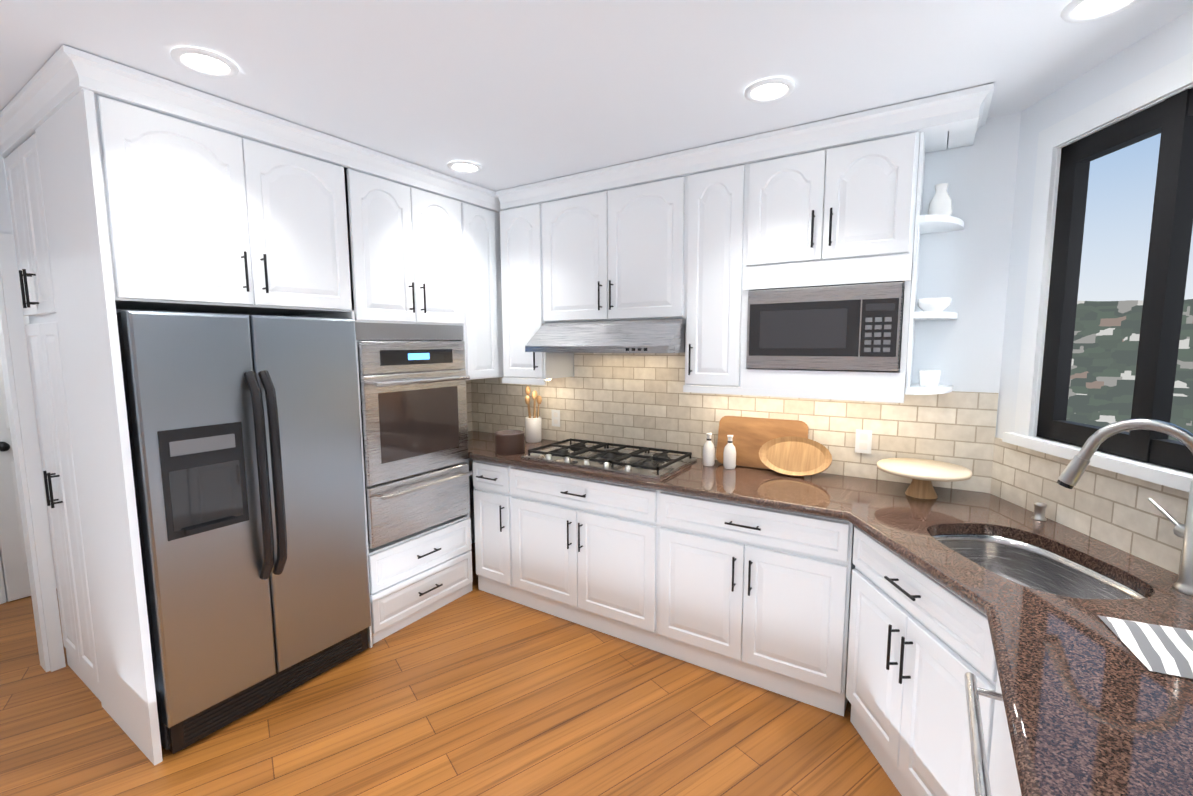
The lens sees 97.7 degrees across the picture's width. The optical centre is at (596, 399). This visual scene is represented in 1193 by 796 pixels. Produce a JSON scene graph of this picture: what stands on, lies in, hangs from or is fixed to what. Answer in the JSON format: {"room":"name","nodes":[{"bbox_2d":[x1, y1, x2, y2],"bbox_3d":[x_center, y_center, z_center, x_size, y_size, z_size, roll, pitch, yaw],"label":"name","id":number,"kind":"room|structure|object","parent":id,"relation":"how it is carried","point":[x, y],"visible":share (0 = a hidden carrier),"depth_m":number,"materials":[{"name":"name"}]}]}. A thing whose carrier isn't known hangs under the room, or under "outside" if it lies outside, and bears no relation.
{"room":"kitchen","nodes":[
{"label":"kitchen","id":0,"kind":"room"},
{"bbox_2d":[0,157,11,233],"bbox_3d":[-3.827,0.261,0.765,0.110,2.532,4.138,4,7,33],"label":"wall","id":1,"kind":"structure","parent":0,"point":[5,225],"depth_m":2.35,"materials":[{"name":"white paint"}]},
{"bbox_2d":[0,233,65,671],"bbox_3d":[-2.950,0.331,2.126,0.128,2.090,0.928,4,7,33],"label":"door frame","id":2,"kind":"structure","parent":1,"relation":"attached to","point":[21,415],"depth_m":2.46,"materials":[{"name":"white wood"}]},
{"bbox_2d":[0,190,16,600],"bbox_3d":[-4.237,0.090,2.365,0.080,2.532,6.400,4,7,33],"label":"wall","id":3,"kind":"structure","parent":0,"point":[16,262],"depth_m":3.19,"materials":[{"name":"white paint"}]},
{"bbox_2d":[0,263,17,603],"bbox_3d":[-3.467,0.185,3.474,0.020,2.095,0.924,4,7,33],"label":"door frame","id":4,"kind":"structure","parent":3,"relation":"attached to","point":[2,595],"depth_m":3.22,"materials":[{"name":"white wood"}]},
{"bbox_2d":[0,276,56,601],"bbox_3d":[-3.422,0.215,3.449,0.127,2.030,0.800,4,7,33],"label":"hall door","id":5,"kind":"structure","parent":3,"relation":"in","point":[14,564],"depth_m":3.23,"materials":[{"name":"white wood"}]},
{"bbox_2d":[159,311,474,543],"bbox_3d":[-1.530,-0.023,3.274,0.080,2.532,1.930,4,7,33],"label":"wall","id":6,"kind":"structure","parent":0,"point":[471,486],"depth_m":4.12,"materials":[{"name":"white paint"}]},
{"bbox_2d":[36,53,359,316],"bbox_3d":[-1.688,-0.793,2.306,0.607,0.783,0.894,4,7,33],"label":"upper cabinet","id":7,"kind":"object","parent":6,"relation":"attached to","point":[162,193],"depth_m":1.99,"materials":[{"name":"white wood"}]},
{"bbox_2d":[4,133,153,700],"bbox_3d":[-2.352,0.124,2.442,0.546,2.428,0.357,4,7,33],"label":"doors","id":8,"kind":"structure","parent":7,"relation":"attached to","point":[24,184],"depth_m":2.30,"materials":[{"name":"white wood"}]},
{"bbox_2d":[466,380,471,430],"bbox_3d":[-1.140,0.055,3.805,0.012,0.459,0.605,4,7,33],"label":"backsplash","id":9,"kind":"structure","parent":6,"relation":"attached to","point":[469,405],"depth_m":4.04,"materials":[{"name":"stone"}]},
{"bbox_2d":[461,181,503,379],"bbox_3d":[-0.975,-0.725,3.426,0.607,1.166,0.275,4,7,33],"label":"upper cabinet","id":10,"kind":"object","parent":6,"relation":"attached to","point":[482,354],"depth_m":3.28,"materials":[{"name":"white wood"}]},
{"bbox_2d":[317,142,471,340],"bbox_3d":[-1.128,-0.797,2.915,0.321,0.913,0.731,4,7,33],"label":"upper cabinet","id":11,"kind":"object","parent":0,"relation":"attached to","point":[411,220],"depth_m":2.80,"materials":[{"name":"white wood"}]},
{"bbox_2d":[0,543,901,795],"bbox_3d":[-0.984,1.524,0.958,11.500,0.050,7.500,4,7,33],"label":"floor","id":12,"kind":"structure","parent":0,"point":[475,691],"depth_m":2.15,"materials":[{"name":"brown wood"}]},
{"bbox_2d":[116,310,370,753],"bbox_3d":[-1.628,0.479,2.410,0.716,1.697,0.856,4,7,33],"label":"refrigerator","id":13,"kind":"object","parent":12,"relation":"on","point":[245,443],"visible":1,"depth_m":2.15,"materials":[{"name":"grey metal"}]},
{"bbox_2d":[356,341,366,528],"bbox_3d":[-1.379,-0.010,3.166,0.286,2.528,0.731,4,7,33],"label":"tall cabinet","id":14,"kind":"object","parent":12,"relation":"on","point":[356,341],"depth_m":2.65,"materials":[{"name":"white wood"}]},
{"bbox_2d":[357,341,472,548],"bbox_3d":[-1.088,0.209,3.002,0.392,1.075,0.682,4,7,33],"label":"wall oven","id":15,"kind":"object","parent":14,"relation":"in","point":[413,399],"visible":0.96,"depth_m":2.87,"materials":[{"name":"silver metal"}]},
{"bbox_2d":[366,513,472,647],"bbox_3d":[-1.118,1.014,3.112,0.321,0.500,0.731,4,7,33],"label":"base cabinet","id":16,"kind":"object","parent":12,"relation":"on","point":[413,576],"depth_m":2.97,"materials":[{"name":"white wood"}]},
{"bbox_2d":[473,460,512,600],"bbox_3d":[-0.488,0.786,3.477,0.317,0.868,0.604,4,7,33],"label":"base cabinet","id":17,"kind":"object","parent":12,"relation":"on","point":[494,557],"depth_m":3.22,"materials":[{"name":"white wood"}]},
{"bbox_2d":[509,466,656,650],"bbox_3d":[0.055,0.821,3.129,0.975,0.868,0.604,4,7,33],"label":"base cabinet","id":18,"kind":"object","parent":12,"relation":"on","point":[585,550],"depth_m":2.84,"materials":[{"name":"white wood"}]},
{"bbox_2d":[468,431,1192,795],"bbox_3d":[0.262,0.615,1.626,4.746,0.220,2.834,4,7,33],"label":"countertop","id":19,"kind":"structure","parent":18,"relation":"on","point":[1094,705],"depth_m":1.36,"materials":[{"name":"brown stone"}]},
{"bbox_2d":[495,430,524,454],"bbox_3d":[-0.542,0.268,3.259,0.188,0.125,0.188,4,7,33],"label":"ribbed canister","id":20,"kind":"object","parent":19,"relation":"on","point":[509,442],"visible":1,"depth_m":3.19,"materials":[{"name":"brown"}]},
{"bbox_2d":[525,386,541,442],"bbox_3d":[-0.437,0.103,3.586,0.133,0.382,0.112,4,7,33],"label":"utensil crock","id":21,"kind":"object","parent":19,"relation":"on","point":[533,428],"visible":1,"depth_m":3.55,"materials":[{"name":"white ceramic"}]},
{"bbox_2d":[521,438,696,478],"bbox_3d":[0.066,0.327,3.040,0.905,0.047,0.490,4,7,33],"label":"gas cooktop","id":22,"kind":"object","parent":19,"relation":"in","point":[642,461],"visible":1,"depth_m":2.96,"materials":[{"name":"silver metal"}]},
{"bbox_2d":[703,433,714,465],"bbox_3d":[0.620,0.275,2.873,0.068,0.181,0.068,4,7,33],"label":"ceramic bottle","id":23,"kind":"object","parent":19,"relation":"on","point":[708,453],"visible":0.98,"depth_m":2.85,"materials":[{"name":"white ceramic"}]},
{"bbox_2d":[723,435,735,468],"bbox_3d":[0.718,0.282,2.804,0.068,0.181,0.068,4,7,33],"label":"ceramic bottle","id":24,"kind":"object","parent":19,"relation":"on","point":[729,457],"visible":1,"depth_m":2.78,"materials":[{"name":"white ceramic"}]},
{"bbox_2d":[716,416,808,468],"bbox_3d":[0.888,0.237,2.816,0.472,0.267,0.098,4,7,33],"label":"cutting board","id":25,"kind":"object","parent":19,"relation":"on","point":[751,436],"visible":0.73,"depth_m":2.83,"materials":[{"name":"brown wood"}]},
{"bbox_2d":[759,437,831,475],"bbox_3d":[1.003,0.289,2.641,0.350,0.190,0.103,4,7,33],"label":"wooden plate","id":26,"kind":"object","parent":19,"relation":"on","point":[795,456],"visible":1,"depth_m":2.64,"materials":[{"name":"brown wood"}]},
{"bbox_2d":[877,458,971,498],"bbox_3d":[1.433,0.360,2.296,0.356,0.128,0.356,4,7,33],"label":"cake stand","id":27,"kind":"object","parent":19,"relation":"on","point":[922,474],"visible":1,"depth_m":2.26,"materials":[{"name":"beige"}]},
{"bbox_2d":[1032,502,1046,520],"bbox_3d":[1.687,0.424,1.983,0.044,0.066,0.043,4,7,33],"label":"soap dispenser","id":28,"kind":"object","parent":19,"relation":"on","point":[1039,510],"visible":1,"depth_m":1.97,"materials":[{"name":"silver metal"}]},
{"bbox_2d":[1057,419,1192,595],"bbox_3d":[1.525,0.280,1.490,0.318,0.460,0.160,4,7,33],"label":"pull-down faucet","id":29,"kind":"object","parent":19,"relation":"on","point":[1069,477],"visible":1,"depth_m":1.43,"materials":[{"name":"silver metal"}]},
{"bbox_2d":[1097,615,1192,678],"bbox_3d":[1.367,0.544,1.093,0.400,0.019,0.240,3,7,25],"label":"striped dish towel","id":30,"kind":"object","parent":19,"relation":"on","point":[1161,649],"visible":1,"depth_m":1.14,"materials":[{"name":"white fabric"}]},
{"bbox_2d":[657,490,848,706],"bbox_3d":[0.831,0.871,2.632,0.870,0.868,0.604,4,7,33],"label":"base cabinet","id":31,"kind":"object","parent":12,"relation":"on","point":[739,585],"depth_m":2.38,"materials":[{"name":"white wood"}]},
{"bbox_2d":[817,522,1001,795],"bbox_3d":[1.080,0.963,1.770,0.470,0.868,0.662,4,7,33],"label":"base cabinet","id":32,"kind":"object","parent":12,"relation":"on","point":[836,615],"depth_m":1.75,"materials":[{"name":"white wood"}]},
{"bbox_2d":[964,672,1021,795],"bbox_3d":[1.009,1.060,0.890,0.654,0.866,0.594,4,7,33],"label":"dishwasher","id":33,"kind":"object","parent":12,"relation":"on","point":[1007,782],"visible":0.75,"depth_m":1.10,"materials":[{"name":"white"}]},
{"bbox_2d":[0,0,1192,191],"bbox_3d":[-2.097,-1.072,0.862,9.451,0.080,6.620,4,7,33],"label":"ceiling","id":34,"kind":"structure","parent":0,"point":[506,94],"depth_m":1.75,"materials":[{"name":"white paint"}]},
{"bbox_2d":[170,47,238,77],"bbox_3d":[-1.309,-1.124,1.746,0.184,0.008,0.184,4,7,33],"label":"recessed light","id":35,"kind":"object","parent":34,"relation":"in","point":[204,62],"visible":0.98,"depth_m":1.74,"materials":[{"name":"white plastic"}]},
{"bbox_2d":[447,161,481,173],"bbox_3d":[-0.705,-1.240,2.789,0.184,0.008,0.184,4,7,33],"label":"recessed light","id":36,"kind":"object","parent":34,"relation":"in","point":[468,167],"visible":1,"depth_m":2.78,"materials":[{"name":"white"}]},
{"bbox_2d":[744,78,794,102],"bbox_3d":[0.649,-1.157,1.958,0.184,0.008,0.184,4,7,33],"label":"recessed light","id":37,"kind":"object","parent":34,"relation":"in","point":[769,90],"visible":0.96,"depth_m":1.95,"materials":[{"name":"white"}]},
{"bbox_2d":[1061,0,1140,22],"bbox_3d":[1.417,-1.107,1.454,0.184,0.008,0.184,4,7,33],"label":"recessed light","id":38,"kind":"object","parent":34,"relation":"in","point":[1079,11],"visible":1,"depth_m":1.48,"materials":[{"name":"white plastic"}]},
{"bbox_2d":[911,112,1020,436],"bbox_3d":[-0.311,-0.076,3.706,5.100,2.532,0.120,4,7,33],"label":"wall","id":39,"kind":"structure","parent":0,"point":[966,270],"depth_m":2.30,"materials":[{"name":"white paint"}]},
{"bbox_2d":[496,195,502,360],"bbox_3d":[-0.811,-0.754,3.680,0.607,1.166,0.332,4,7,33],"label":"upper cabinet","id":40,"kind":"object","parent":39,"relation":"attached to","point":[501,328],"depth_m":3.46,"materials":[{"name":"white wood"}]},
{"bbox_2d":[471,352,998,492],"bbox_3d":[0.394,-0.061,3.171,3.260,0.809,0.012,4,7,33],"label":"backsplash","id":41,"kind":"structure","parent":39,"relation":"attached to","point":[639,399],"depth_m":3.05,"materials":[{"name":"tile"}]},
{"bbox_2d":[551,410,559,426],"bbox_3d":[-0.281,0.132,3.606,0.072,0.116,0.004,4,7,33],"label":"electrical outlet plate","id":42,"kind":"object","parent":41,"relation":"attached to","point":[556,418],"visible":1,"depth_m":3.60,"materials":[{"name":"white plastic"}]},
{"bbox_2d":[855,429,871,453],"bbox_3d":[1.320,0.209,2.578,0.072,0.116,0.004,4,7,33],"label":"electrical outlet plate","id":43,"kind":"object","parent":41,"relation":"attached to","point":[863,441],"visible":1,"depth_m":2.58,"materials":[{"name":"white plastic"}]},
{"bbox_2d":[496,83,993,402],"bbox_3d":[0.507,-0.649,2.810,2.515,1.201,0.376,4,7,33],"label":"upper cabinet","id":44,"kind":"object","parent":39,"relation":"attached to","point":[703,240],"visible":0.96,"depth_m":2.55,"materials":[{"name":"white wood"}]},
{"bbox_2d":[525,319,685,352],"bbox_3d":[0.099,-0.361,3.024,0.926,0.175,0.491,4,7,33],"label":"range hood","id":45,"kind":"object","parent":44,"relation":"attached to","point":[652,336],"visible":0.96,"depth_m":2.83,"materials":[{"name":"silver metal"}]},
{"bbox_2d":[746,282,904,370],"bbox_3d":[1.080,-0.333,2.474,0.645,0.370,0.304,4,7,33],"label":"built-in microwave","id":46,"kind":"object","parent":44,"relation":"in","point":[851,327],"visible":0.98,"depth_m":2.33,"materials":[{"name":"silver metal"}]},
{"bbox_2d":[905,132,963,394],"bbox_3d":[1.468,-0.560,2.244,0.175,1.066,0.300,4,7,33],"label":"open corner shelf","id":47,"kind":"object","parent":44,"relation":"attached to","point":[925,224],"visible":1,"depth_m":2.20,"materials":[{"name":"white wood"}]},
{"bbox_2d":[919,370,940,386],"bbox_3d":[1.469,-0.091,2.300,0.080,0.070,0.078,4,7,33],"label":"cup","id":48,"kind":"object","parent":47,"relation":"on","point":[929,378],"visible":1,"depth_m":2.27,"materials":[{"name":"white ceramic"}]},
{"bbox_2d":[918,297,950,311],"bbox_3d":[1.473,-0.408,2.274,0.124,0.060,0.121,4,7,33],"label":"bowl","id":49,"kind":"object","parent":47,"relation":"on","point":[942,304],"visible":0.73,"depth_m":2.23,"materials":[{"name":"white ceramic"}]},
{"bbox_2d":[928,183,951,215],"bbox_3d":[1.476,-0.842,2.236,0.090,0.150,0.088,4,7,33],"label":"vase","id":50,"kind":"object","parent":47,"relation":"on","point":[940,203],"visible":0.79,"depth_m":2.21,"materials":[{"name":"white ceramic"}]},
{"bbox_2d":[996,8,1192,473],"bbox_3d":[1.617,0.310,0.045,0.070,2.532,4.650,0,6,5],"label":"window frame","id":51,"kind":"structure","parent":0,"point":[1164,45],"depth_m":2.08,"materials":[{"name":"white paint"}]},
{"bbox_2d":[990,437,1188,574],"bbox_3d":[1.629,0.477,0.687,0.012,0.263,3.288,0,6,5],"label":"backsplash","id":52,"kind":"structure","parent":51,"relation":"attached to","point":[1122,512],"depth_m":1.77,"materials":[{"name":"tile"}]},
{"bbox_2d":[1002,432,1192,491],"bbox_3d":[1.706,0.217,1.650,0.080,0.040,1.096,0,6,5],"label":"window sill","id":53,"kind":"structure","parent":51,"relation":"attached to","point":[1171,478],"depth_m":1.68,"materials":[{"name":"white"}]},
{"bbox_2d":[1014,52,1192,472],"bbox_3d":[1.734,-0.373,1.576,0.076,1.240,1.081,0,6,5],"label":"window","id":54,"kind":"structure","parent":51,"relation":"in","point":[1169,120],"depth_m":1.75,"materials":[{"name":"black"}]},
{"label":"outside","id":55,"kind":"structure","parent":0,"visible":0},
{"bbox_2d":[1066,134,1192,440],"bbox_3d":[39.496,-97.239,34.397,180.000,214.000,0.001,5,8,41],"label":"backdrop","id":56,"kind":"structure","parent":55,"point":[1099,335],"depth_m":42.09,"materials":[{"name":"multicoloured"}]}
]}

